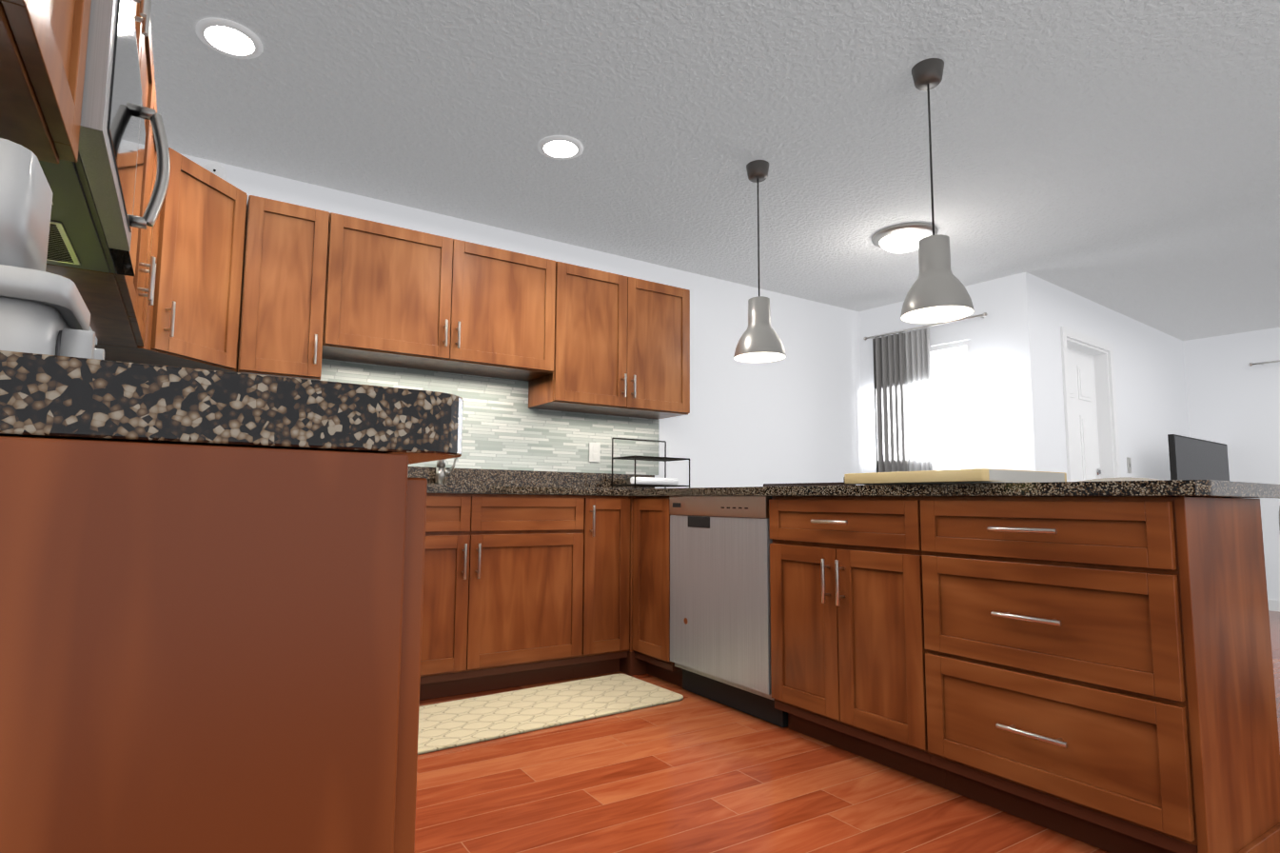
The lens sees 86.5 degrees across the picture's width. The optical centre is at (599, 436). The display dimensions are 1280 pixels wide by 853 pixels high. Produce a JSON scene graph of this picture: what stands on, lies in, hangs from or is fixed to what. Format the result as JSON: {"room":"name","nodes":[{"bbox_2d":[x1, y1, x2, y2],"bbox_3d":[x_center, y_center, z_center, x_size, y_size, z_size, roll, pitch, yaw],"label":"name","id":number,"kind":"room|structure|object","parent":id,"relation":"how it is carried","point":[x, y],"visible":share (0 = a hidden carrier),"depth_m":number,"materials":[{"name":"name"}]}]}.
{"room":"kitchen","nodes":[
{"label":"kitchen","id":0,"kind":"room"},
{"bbox_2d":[179,153,876,488],"bbox_3d":[-0.044,0.046,4.116,5.084,2.380,0.120,4,-6,-31],"label":"wall","id":1,"kind":"structure","parent":0,"point":[802,410],"depth_m":4.70,"materials":[{"name":"white paint"}]},
{"bbox_2d":[0,0,91,163],"bbox_3d":[-0.644,-0.825,0.545,0.324,0.828,0.831,4,-6,-31],"label":"upper cabinet","id":2,"kind":"object","parent":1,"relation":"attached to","point":[43,49],"depth_m":0.81,"materials":[{"name":"brown wood"}]},
{"bbox_2d":[45,38,157,347],"bbox_3d":[-1.485,-0.738,1.925,0.324,0.763,0.996,4,-6,-31],"label":"upper cabinet","id":3,"kind":"object","parent":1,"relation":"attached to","point":[116,304],"depth_m":1.99,"materials":[{"name":"brown wood"}]},
{"bbox_2d":[132,0,151,119],"bbox_3d":[-1.058,-0.978,1.245,0.324,0.403,0.762,4,-6,-31],"label":"upper cabinet","id":4,"kind":"object","parent":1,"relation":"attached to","point":[141,8],"depth_m":1.60,"materials":[{"name":"brown wood"}]},
{"bbox_2d":[38,0,170,275],"bbox_3d":[-1.025,-0.588,1.231,0.409,0.366,0.756,4,-6,-31],"label":"over-the-range microwave","id":5,"kind":"object","parent":4,"relation":"attached to","point":[97,221],"visible":0.56,"depth_m":1.20,"materials":[{"name":"grey metal"}]},
{"bbox_2d":[94,147,247,372],"bbox_3d":[-1.774,-0.670,2.690,0.630,0.762,0.610,4,-6,-31],"label":"upper cabinet","id":6,"kind":"object","parent":1,"relation":"attached to","point":[197,253],"visible":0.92,"depth_m":2.61,"materials":[{"name":"brown wood"}]},
{"bbox_2d":[201,160,227,180],"bbox_3d":[-1.758,-1.204,3.092,0.110,0.110,0.058,4,-6,-31],"label":"smoke detector","id":7,"kind":"object","parent":1,"relation":"attached to","point":[217,168],"visible":0.56,"depth_m":3.08,"materials":[{"name":"white plastic"}]},
{"bbox_2d":[236,195,689,419],"bbox_3d":[-0.548,-0.574,3.573,2.377,0.762,0.366,4,-6,-31],"label":"upper cabinet","id":8,"kind":"object","parent":1,"relation":"attached to","point":[318,285],"visible":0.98,"depth_m":3.33,"materials":[{"name":"brown wood"}]},
{"bbox_2d":[319,358,659,474],"bbox_3d":[-0.904,-0.098,3.528,2.990,0.505,0.008,4,-6,-31],"label":"tiled wall","id":9,"kind":"structure","parent":1,"relation":"attached to","point":[504,426],"depth_m":3.77,"materials":[{"name":"grey tile"}]},
{"bbox_2d":[589,442,600,462],"bbox_3d":[-0.032,0.091,4.034,0.076,0.115,0.008,4,-6,-31],"label":"electrical outlet plate","id":10,"kind":"object","parent":9,"relation":"attached to","point":[595,452],"visible":1,"depth_m":4.03,"materials":[{"name":"white plastic"}]},
{"bbox_2d":[1060,326,1120,481],"bbox_3d":[3.516,0.306,4.909,0.899,2.090,0.135,4,-7,-35],"label":"door","id":11,"kind":"structure","parent":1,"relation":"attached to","point":[1091,416],"depth_m":5.08,"materials":[{"name":"white wood"}]},
{"bbox_2d":[150,0,1279,340],"bbox_3d":[3.256,-1.332,2.303,8.990,0.100,6.840,4,-6,-31],"label":"ceiling","id":12,"kind":"structure","parent":0,"point":[1121,156],"depth_m":2.78,"materials":[{"name":"white paint"}]},
{"bbox_2d":[195,17,262,59],"bbox_3d":[-1.238,-1.328,2.270,0.200,0.011,0.200,4,-6,-31],"label":"recessed light","id":13,"kind":"object","parent":12,"relation":"in","point":[226,37],"visible":1,"depth_m":2.26,"materials":[{"name":"white plastic"}]},
{"bbox_2d":[537,135,583,159],"bbox_3d":[-0.171,-1.253,2.946,0.200,0.011,0.200,4,-6,-31],"label":"recessed light","id":14,"kind":"object","parent":12,"relation":"in","point":[560,147],"visible":0.98,"depth_m":2.93,"materials":[{"name":"white plastic"}]},
{"bbox_2d":[733,159,786,362],"bbox_3d":[0.712,-0.794,3.042,0.224,0.890,0.224,4,-6,-31],"label":"pendant lamp","id":15,"kind":"object","parent":12,"relation":"hanging from","point":[759,340],"visible":1,"depth_m":2.98,"materials":[{"name":"grey metal"}]},
{"bbox_2d":[871,222,937,253],"bbox_3d":[1.727,-1.106,3.852,0.344,0.096,0.344,4,-6,-31],"label":"dome light","id":16,"kind":"object","parent":12,"relation":"attached to","point":[902,238],"visible":0.81,"depth_m":3.77,"materials":[{"name":"grey glass"}]},
{"bbox_2d":[900,58,974,323],"bbox_3d":[1.143,-0.855,2.336,0.224,0.890,0.224,4,-6,-31],"label":"pendant lamp","id":17,"kind":"object","parent":12,"relation":"hanging from","point":[937,291],"visible":1,"depth_m":2.28,"materials":[{"name":"grey metal"}]},
{"bbox_2d":[413,610,1279,852],"bbox_3d":[3.228,1.137,2.072,8.990,0.100,6.840,4,-6,-31],"label":"floor","id":18,"kind":"structure","parent":0,"point":[690,772],"depth_m":1.98,"materials":[{"name":"brown wood"}]},
{"bbox_2d":[0,435,427,852],"bbox_3d":[-0.480,0.448,0.397,0.600,0.878,0.500,4,-6,-31],"label":"base cabinet","id":19,"kind":"object","parent":18,"relation":"on","point":[210,648],"visible":1,"depth_m":0.30,"materials":[{"name":"brown wood"}]},
{"bbox_2d":[0,350,521,491],"bbox_3d":[-0.531,0.004,0.569,0.600,0.035,0.783,4,-6,-31],"label":"countertop","id":20,"kind":"structure","parent":19,"relation":"on","point":[54,396],"depth_m":0.32,"materials":[{"name":"black stone"}]},
{"bbox_2d":[0,137,104,359],"bbox_3d":[-0.720,-0.152,0.680,0.358,0.290,0.203,4,-6,-31],"label":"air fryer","id":21,"kind":"object","parent":20,"relation":"on","point":[43,310],"visible":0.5,"depth_m":0.68,"materials":[{"name":"grey"}]},
{"bbox_2d":[419,492,630,700],"bbox_3d":[-0.746,0.703,3.161,1.745,0.877,0.658,4,-6,-31],"label":"base cabinet","id":22,"kind":"object","parent":18,"relation":"on","point":[521,589],"depth_m":3.08,"materials":[{"name":"brown wood"}]},
{"bbox_2d":[417,673,683,754],"bbox_3d":[-0.422,1.096,2.684,1.614,0.012,0.481,4,-6,-34],"label":"mat","id":23,"kind":"object","parent":18,"relation":"on","point":[452,723],"visible":0.48,"depth_m":2.75,"materials":[{"name":"beige fabric"}]},
{"bbox_2d":[619,495,638,675],"bbox_3d":[0.223,0.767,3.731,0.502,0.878,0.686,4,-6,-31],"label":"base cabinet","id":24,"kind":"object","parent":18,"relation":"on","point":[629,665],"depth_m":3.35,"materials":[{"name":"brown wood"}]},
{"bbox_2d":[426,486,628,495],"bbox_3d":[-0.757,0.349,3.188,2.958,0.239,0.629,4,-6,-31],"label":"countertop","id":25,"kind":"structure","parent":24,"relation":"on","point":[538,490],"depth_m":3.18,"materials":[{"name":"black stone"}]},
{"bbox_2d":[434,457,457,484],"bbox_3d":[-0.735,0.126,3.398,0.121,0.242,0.261,4,-6,-31],"label":"faucet","id":26,"kind":"object","parent":25,"relation":"on","point":[442,471],"visible":0.46,"depth_m":3.44,"materials":[{"name":"silver metal"}]},
{"bbox_2d":[407,466,654,488],"bbox_3d":[-0.133,0.089,2.165,2.978,0.102,3.098,4,-6,-31],"label":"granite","id":27,"kind":"object","parent":25,"relation":"on","point":[497,477],"visible":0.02,"depth_m":3.77,"materials":[{"name":"stone"}]},
{"bbox_2d":[611,437,689,488],"bbox_3d":[0.304,0.161,4.036,0.399,0.314,0.249,4,-6,-31],"label":"shelf","id":28,"kind":"object","parent":25,"relation":"on","point":[664,482],"visible":0.94,"depth_m":4.00,"materials":[{"name":"grey metal"}]},
{"bbox_2d":[628,479,1279,498],"bbox_3d":[0.999,0.209,2.576,0.605,0.035,2.222,4,-6,-31],"label":"countertop","id":29,"kind":"structure","parent":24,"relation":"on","point":[1165,487],"depth_m":1.81,"materials":[{"name":"black stone"}]},
{"bbox_2d":[844,468,1066,484],"bbox_3d":[1.123,0.133,2.153,0.400,0.039,0.535,3,-6,-27],"label":"cutting board","id":30,"kind":"object","parent":29,"relation":"on","point":[967,476],"visible":0.94,"depth_m":1.98,"materials":[{"name":"beige wood"}]},
{"bbox_2d":[638,495,682,687],"bbox_3d":[0.451,0.736,3.362,0.499,0.878,0.304,4,-6,-31],"label":"base cabinet","id":31,"kind":"object","parent":18,"relation":"on","point":[654,516],"depth_m":3.22,"materials":[{"name":"brown wood"}]},
{"bbox_2d":[763,476,855,486],"bbox_3d":[1.396,0.754,4.124,0.424,1.001,0.693,4,-6,-31],"label":"dining chair","id":32,"kind":"object","parent":18,"relation":"on","point":[804,483],"visible":0.02,"depth_m":4.05,"materials":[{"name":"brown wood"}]},
{"bbox_2d":[768,495,901,771],"bbox_3d":[1.019,0.655,2.432,0.499,0.878,0.628,4,-6,-31],"label":"base cabinet","id":33,"kind":"object","parent":18,"relation":"on","point":[834,577],"depth_m":2.31,"materials":[{"name":"brown wood"}]},
{"bbox_2d":[669,495,787,727],"bbox_3d":[0.685,0.699,2.962,0.496,0.872,0.611,4,-6,-31],"label":"dishwasher","id":34,"kind":"object","parent":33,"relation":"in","point":[719,608],"visible":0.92,"depth_m":2.80,"materials":[{"name":"silver metal"}]},
{"bbox_2d":[893,495,1279,852],"bbox_3d":[1.336,0.611,1.917,0.503,0.878,0.705,4,-6,-31],"label":"base cabinet","id":35,"kind":"object","parent":18,"relation":"on","point":[1095,671],"depth_m":1.69,"materials":[{"name":"brown wood"}]},
{"bbox_2d":[1078,476,1162,481],"bbox_3d":[1.855,0.627,2.521,0.502,0.968,0.512,4,-6,-31],"label":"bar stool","id":36,"kind":"object","parent":18,"relation":"on","point":[1121,479],"depth_m":2.68,"materials":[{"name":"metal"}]},
{"bbox_3d":[4.704,1.146,5.307,1.575,0.516,0.539,4,-6,-31],"label":"tv stand","id":37,"kind":"object","parent":18,"relation":"on","visible":0},
{"bbox_2d":[1167,433,1229,480],"bbox_3d":[4.904,0.461,5.505,1.402,0.885,0.220,4,-7,-35],"label":"screen","id":38,"kind":"object","parent":37,"relation":"on","point":[1193,459],"visible":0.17,"depth_m":5.42,"materials":[{"name":"black plastic"}]},
{"bbox_2d":[930,339,975,470],"bbox_3d":[2.415,-0.101,4.911,0.095,1.125,0.615,5,-7,-37],"label":"window","id":39,"kind":"structure","parent":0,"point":[953,423],"depth_m":4.83,"materials":[{"name":"white glass"}]},
{"bbox_2d":[1161,327,1279,600],"bbox_3d":[7.000,0.111,3.965,0.506,2.380,5.690,4,-6,-31],"label":"wall","id":40,"kind":"structure","parent":0,"point":[1213,393],"depth_m":5.92,"materials":[{"name":"white paint"}]},
{"bbox_2d":[863,312,1279,366],"bbox_3d":[4.275,-0.750,4.901,3.425,0.084,2.968,4,-6,-31],"label":"curtain rod","id":41,"kind":"object","parent":40,"relation":"attached to","point":[984,314],"visible":1,"depth_m":4.98,"materials":[{"name":"silver metal"}]},
{"bbox_2d":[872,327,934,472],"bbox_3d":[2.217,0.265,4.955,0.081,2.090,0.437,4,-6,-31],"label":"curtain","id":42,"kind":"object","parent":41,"relation":"hanging from","point":[903,406],"visible":0.33,"depth_m":5.00,"materials":[{"name":"grey fabric"}]},
{"bbox_2d":[1126,456,1131,472],"bbox_3d":[4.109,0.218,5.264,0.070,0.120,0.010,4,-7,-35],"label":"light switch","id":43,"kind":"object","parent":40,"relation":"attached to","point":[1129,462],"visible":0.96,"depth_m":5.26,"materials":[{"name":"white plastic"}]},
{"bbox_2d":[1267,599,1279,610],"bbox_3d":[6.964,1.242,3.762,0.391,0.090,5.587,4,-6,-31],"label":"baseboard","id":44,"kind":"structure","parent":40,"relation":"attached to","point":[1273,604],"depth_m":5.62,"materials":[{"name":"white"}]}
]}

